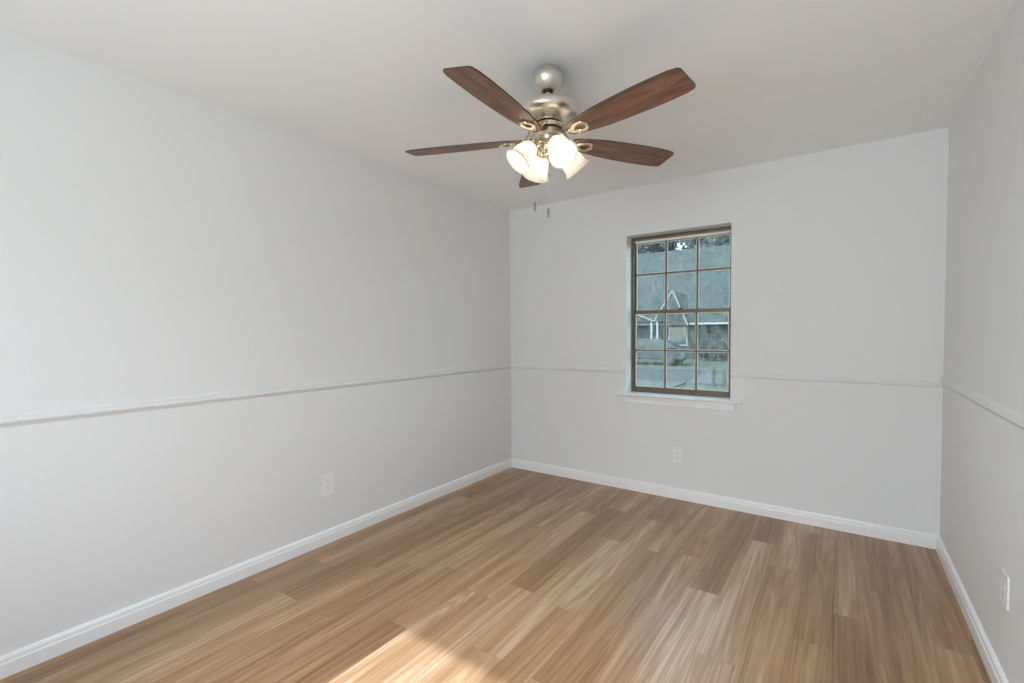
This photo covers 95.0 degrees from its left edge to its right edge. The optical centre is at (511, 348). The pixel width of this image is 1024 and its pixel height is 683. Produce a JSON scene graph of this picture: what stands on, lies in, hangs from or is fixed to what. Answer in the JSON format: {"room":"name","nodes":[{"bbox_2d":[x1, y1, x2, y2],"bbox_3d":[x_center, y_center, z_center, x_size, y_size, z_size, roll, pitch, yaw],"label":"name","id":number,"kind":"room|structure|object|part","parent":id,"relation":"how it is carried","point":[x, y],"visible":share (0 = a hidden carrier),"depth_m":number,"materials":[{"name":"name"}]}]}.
{"room":"empty room","nodes":[
{"label":"empty room","id":0,"kind":"room"},
{"bbox_2d":[0,30,510,655],"bbox_3d":[-1.391,0.043,2.669,0.160,2.540,4.876,1,2,35],"label":"wall","id":1,"kind":"structure","parent":0,"point":[156,242],"depth_m":2.31,"materials":[{"name":"paint"}]},
{"bbox_2d":[0,458,511,679],"bbox_3d":[-1.309,1.172,2.656,0.018,0.082,4.556,1,2,35],"label":"baseboard","id":2,"kind":"structure","parent":1,"relation":"attached to","point":[18,660],"depth_m":2.32,"materials":[{"name":"paint"}]},
{"bbox_2d":[0,363,511,427],"bbox_3d":[-1.319,0.242,2.627,0.012,0.052,4.556,1,2,35],"label":"trim","id":3,"kind":"structure","parent":1,"relation":"attached to","point":[72,413],"depth_m":2.32,"materials":[{"name":"paint"}]},
{"bbox_2d":[321,472,333,495],"bbox_3d":[-1.139,0.842,2.901,0.007,0.130,0.082,1,2,35],"label":"electrical outlet","id":4,"kind":"object","parent":1,"relation":"attached to","point":[327,479],"visible":1,"depth_m":2.90,"materials":[{"name":"white plastic"}]},
{"bbox_2d":[0,467,991,682],"bbox_3d":[-0.060,1.283,1.780,3.174,0.100,4.656,1,2,35],"label":"floor","id":5,"kind":"structure","parent":0,"point":[511,575],"depth_m":2.21,"materials":[{"name":"brown wood"}]},
{"bbox_2d":[0,0,1015,210],"bbox_3d":[-0.080,-1.265,1.693,3.394,0.120,4.876,1,2,35],"label":"ceiling","id":6,"kind":"structure","parent":0,"point":[364,79],"depth_m":2.01,"materials":[{"name":"paint"}]},
{"bbox_2d":[405,64,695,217],"bbox_3d":[0.147,-0.905,2.034,1.280,0.627,1.248,1,2,35],"label":"ceiling fan","id":7,"kind":"object","parent":6,"relation":"hanging from","point":[546,114],"visible":1,"depth_m":1.97,"materials":[{"name":"brown wood"}]},
{"bbox_3d":[-0.218,-0.922,2.158,0.545,0.006,0.143,0,13,13],"label":"blade","id":8,"kind":"part","parent":7,"relation":"part of","materials":[{"name":"brown wood"}]},
{"bbox_3d":[-0.041,-0.909,1.739,0.143,0.006,0.545,14,9,30],"label":"blade","id":9,"kind":"part","parent":7,"relation":"part of","materials":[{"name":"brown wood"}]},
{"bbox_3d":[0.044,-0.830,2.031,0.141,0.142,0.127,-1,2,-20],"label":"lamp shade","id":10,"kind":"part","parent":7,"relation":"part of","materials":[{"name":"white glass"}]},
{"bbox_3d":[0.059,-0.945,2.088,0.088,0.072,0.040,0,13,13],"label":"bracket arm","id":11,"kind":"part","parent":7,"relation":"part of","materials":[{"name":"gold metal"}]},
{"bbox_2d":[528,138,539,150],"bbox_3d":[0.093,-0.886,2.047,0.058,0.057,0.060,-1,2,-20],"label":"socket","id":12,"kind":"object","parent":7,"relation":"attached to","point":[533,144],"depth_m":2.02,"materials":[{"name":"metal"}]},
{"bbox_3d":[0.099,-0.787,2.055,0.003,0.282,0.003,1,2,35],"label":"pull chain","id":13,"kind":"part","parent":7,"relation":"part of","materials":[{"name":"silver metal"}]},
{"bbox_3d":[0.126,-0.935,2.456,0.143,0.006,0.545,-12,3,-4],"label":"blade","id":14,"kind":"part","parent":7,"relation":"part of","materials":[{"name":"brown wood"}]},
{"bbox_3d":[0.118,-0.836,2.190,0.127,0.142,0.141,-1,2,-20],"label":"lamp shade","id":15,"kind":"part","parent":7,"relation":"part of","materials":[{"name":"white glass"}]},
{"bbox_3d":[0.111,-0.942,1.980,0.040,0.072,0.088,14,9,30],"label":"bracket arm","id":16,"kind":"part","parent":7,"relation":"part of","materials":[{"name":"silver metal"}]},
{"bbox_2d":[536,147,544,157],"bbox_3d":[0.135,-0.889,2.139,0.060,0.057,0.058,-1,2,-20],"label":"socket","id":17,"kind":"object","parent":7,"relation":"attached to","point":[540,154],"depth_m":2.12,"materials":[{"name":"gold metal"}]},
{"bbox_3d":[0.195,-0.850,1.976,0.049,0.068,0.066,-1,2,-20],"label":"light bulb","id":18,"kind":"part","parent":7,"relation":"part of","materials":[{"name":"white glass"}]},
{"bbox_3d":[0.202,-0.829,1.958,0.127,0.142,0.141,-1,2,-20],"label":"lamp shade","id":19,"kind":"part","parent":7,"relation":"part of","materials":[{"name":"white glass"}]},
{"bbox_3d":[0.230,-0.943,1.996,0.040,0.072,0.088,13,-7,-40],"label":"bracket arm","id":20,"kind":"part","parent":7,"relation":"part of","materials":[{"name":"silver metal"}]},
{"bbox_3d":[0.276,-0.835,2.116,0.141,0.142,0.127,-1,2,-20],"label":"lamp shade","id":21,"kind":"part","parent":7,"relation":"part of","materials":[{"name":"white glass"}]},
{"bbox_3d":[0.516,-0.930,2.221,0.545,0.006,0.143,-1,-9,-23],"label":"blade","id":22,"kind":"part","parent":7,"relation":"part of","materials":[{"name":"brown wood"}]},
{"bbox_3d":[0.413,-0.914,1.778,0.143,0.006,0.545,13,-7,-40],"label":"blade","id":23,"kind":"part","parent":7,"relation":"part of","materials":[{"name":"brown wood"}]},
{"bbox_2d":[509,127,948,534],"bbox_3d":[1.288,-0.013,3.664,3.074,2.540,0.160,1,2,35],"label":"wall","id":24,"kind":"structure","parent":0,"point":[838,256],"depth_m":3.19,"materials":[{"name":"paint"}]},
{"bbox_2d":[511,364,625,372],"bbox_3d":[0.457,0.177,4.155,1.155,0.040,0.008,1,2,35],"label":"trim","id":25,"kind":"structure","parent":24,"relation":"attached to","point":[523,366],"depth_m":4.11,"materials":[{"name":"paint"}]},
{"bbox_2d":[673,447,681,462],"bbox_3d":[1.271,0.824,3.607,0.070,0.114,0.007,1,2,35],"label":"electrical outlet","id":26,"kind":"object","parent":24,"relation":"attached to","point":[677,452],"visible":1,"depth_m":3.60,"materials":[{"name":"white plastic"}]},
{"bbox_2d":[616,226,741,410],"bbox_3d":[1.285,-0.230,3.629,0.925,1.345,0.206,1,2,35],"label":"window","id":27,"kind":"structure","parent":24,"relation":"in","point":[683,397],"depth_m":3.66,"materials":[{"name":"brown metal"}]},
{"bbox_3d":[1.276,0.377,3.630,0.925,0.019,0.158,1,2,35],"label":"sill","id":28,"kind":"part","parent":27,"relation":"part of","materials":[{"name":"paint"}]},
{"bbox_3d":[1.322,0.018,3.695,0.730,0.649,0.022,1,2,35],"label":"sash","id":29,"kind":"part","parent":27,"relation":"part of","materials":[{"name":"brown metal"}]},
{"bbox_3d":[1.330,-0.566,3.694,0.730,0.580,0.022,1,2,35],"label":"sash","id":30,"kind":"part","parent":27,"relation":"part of","materials":[{"name":"clear glass"}]},
{"bbox_2d":[512,458,938,548],"bbox_3d":[1.246,1.119,3.630,3.074,0.082,0.018,1,2,35],"label":"baseboard","id":31,"kind":"structure","parent":24,"relation":"attached to","point":[911,537],"depth_m":3.32,"materials":[{"name":"paint"}]},
{"bbox_2d":[730,372,942,387],"bbox_3d":[2.034,0.202,3.044,1.135,0.040,0.008,1,2,35],"label":"trim","id":32,"kind":"structure","parent":24,"relation":"attached to","point":[831,379],"depth_m":2.99,"materials":[{"name":"paint"}]},
{"bbox_2d":[940,0,1023,682],"bbox_3d":[1.252,0.085,0.807,0.160,2.540,4.876,1,2,35],"label":"wall","id":33,"kind":"structure","parent":0,"point":[982,497],"depth_m":1.89,"materials":[{"name":"paint"}]},
{"bbox_2d":[936,535,1008,682],"bbox_3d":[1.188,1.212,0.897,0.018,0.082,4.556,1,2,35],"label":"baseboard","id":34,"kind":"structure","parent":33,"relation":"attached to","point":[996,674],"depth_m":1.99,"materials":[{"name":"paint"}]},
{"bbox_2d":[941,377,1023,430],"bbox_3d":[1.183,0.268,0.863,0.012,0.052,4.556,1,2,35],"label":"trim","id":35,"kind":"structure","parent":33,"relation":"attached to","point":[1012,417],"depth_m":1.84,"materials":[{"name":"paint"}]},
{"bbox_2d":[1000,569,1009,610],"bbox_3d":[1.730,0.847,1.647,0.007,0.118,0.082,1,2,35],"label":"electrical outlet","id":36,"kind":"object","parent":33,"relation":"attached to","point":[1005,580],"visible":1,"depth_m":1.63,"materials":[{"name":"white plastic"}]},
{"label":"outside","id":37,"kind":"structure","parent":0,"visible":0},
{"bbox_2d":[637,359,727,390],"bbox_3d":[12.577,0.745,35.234,100.000,0.300,88.000,1,2,35],"label":"lawn","id":38,"kind":"structure","parent":37,"point":[658,363],"depth_m":25.69,"materials":[{"name":"green plant"}]},
{"bbox_2d":[638,240,685,253],"bbox_3d":[16.521,-8.122,54.366,8.740,16.076,7.224,1,2,35],"label":"tree","id":39,"kind":"object","parent":38,"relation":"on","point":[658,247],"visible":0.16,"depth_m":52.31,"materials":[{"name":"green plant"}]},
{"bbox_2d":[637,339,693,365],"bbox_3d":[7.901,0.182,27.000,4.525,1.460,1.836,1,2,35],"label":"car","id":40,"kind":"object","parent":38,"relation":"on","point":[673,358],"visible":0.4,"depth_m":25.96,"materials":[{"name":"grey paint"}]},
{"bbox_2d":[637,367,727,371],"bbox_3d":[4.958,0.974,24.425,100.000,0.100,0.350,1,2,35],"label":"kerb","id":41,"kind":"object","parent":38,"relation":"on","point":[646,368],"depth_m":22.35,"materials":[{"name":"concrete"}]},
{"bbox_2d":[637,245,729,359],"bbox_3d":[14.263,-3.828,38.393,27.000,8.600,16.600,1,2,35],"label":"house","id":42,"kind":"structure","parent":38,"relation":"on","point":[713,285],"depth_m":33.28,"materials":[{"name":"grey"}]},
{"bbox_3d":[9.501,-0.518,31.917,0.120,2.500,0.120,1,2,35],"label":"porch post","id":43,"kind":"part","parent":42,"relation":"part of","materials":[{"name":"white wood"}]},
{"bbox_3d":[9.828,-0.513,31.687,0.120,2.500,0.120,1,2,35],"label":"porch post","id":44,"kind":"part","parent":42,"relation":"part of","materials":[{"name":"white wood"}]},
{"bbox_3d":[11.263,-0.831,31.859,1.100,1.140,0.015,1,2,35],"label":"pane","id":45,"kind":"part","parent":42,"relation":"part of","materials":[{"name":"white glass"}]},
{"bbox_2d":[676,238,703,249],"bbox_3d":[24.662,-8.955,60.571,9.438,17.187,8.226,1,2,35],"label":"tree","id":46,"kind":"object","parent":38,"relation":"on","point":[692,243],"visible":0.12,"depth_m":59.26,"materials":[{"name":"green plant"}]},
{"bbox_2d":[699,344,725,360],"bbox_3d":[12.478,0.273,29.190,1.644,1.080,1.259,1,2,35],"label":"shrub","id":47,"kind":"object","parent":38,"relation":"on","point":[706,356],"visible":0.77,"depth_m":29.01,"materials":[{"name":"green plant"}]},
{"bbox_2d":[699,235,729,247],"bbox_3d":[24.075,-8.185,50.856,9.552,16.317,8.073,0,2,12],"label":"tree","id":48,"kind":"object","parent":38,"relation":"on","point":[718,240],"visible":0.07,"depth_m":49.34,"materials":[{"name":"green plant"}]},
{"bbox_2d":[712,368,725,386],"bbox_3d":[7.008,0.986,15.909,0.430,0.620,0.090,1,2,35],"label":"posts","id":49,"kind":"object","parent":38,"relation":"on","point":[722,371],"visible":1,"depth_m":15.84,"materials":[{"name":"grey wood"}]},
{"bbox_3d":[6.869,0.984,16.007,0.090,0.620,0.090,1,2,35],"label":"post","id":50,"kind":"part","parent":49,"relation":"part of","materials":[{"name":"grey wood"}]},
{"bbox_3d":[7.007,0.776,15.902,0.260,0.160,0.040,1,2,35],"label":"panel","id":51,"kind":"part","parent":49,"relation":"part of","materials":[{"name":"wood"}]},
{"bbox_3d":[7.147,0.989,15.812,0.090,0.620,0.090,1,2,35],"label":"post","id":52,"kind":"part","parent":49,"relation":"part of","materials":[{"name":"grey wood"}]},
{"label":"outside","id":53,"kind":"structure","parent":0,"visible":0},
{"bbox_2d":[637,380,685,387],"bbox_3d":[-16.980,0.916,31.964,55.450,0.060,1.800,1,2,35],"label":"sidewalk","id":54,"kind":"structure","parent":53,"point":[639,382],"depth_m":16.41,"materials":[{"name":"concrete"}]},
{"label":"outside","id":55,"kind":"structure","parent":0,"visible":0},
{"bbox_2d":[637,369,704,382],"bbox_3d":[3.418,1.105,22.241,100.000,0.012,5.000,1,2,35],"label":"street","id":56,"kind":"structure","parent":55,"point":[642,374],"depth_m":19.86,"materials":[{"name":"grey asphalt"}]},
{"bbox_2d":[688,371,727,385],"bbox_3d":[8.834,1.179,18.210,3.500,0.050,5.250,1,2,35],"label":"driveway","id":57,"kind":"structure","parent":56,"relation":"on","point":[706,378],"depth_m":17.72,"materials":[{"name":"concrete"}]}
]}

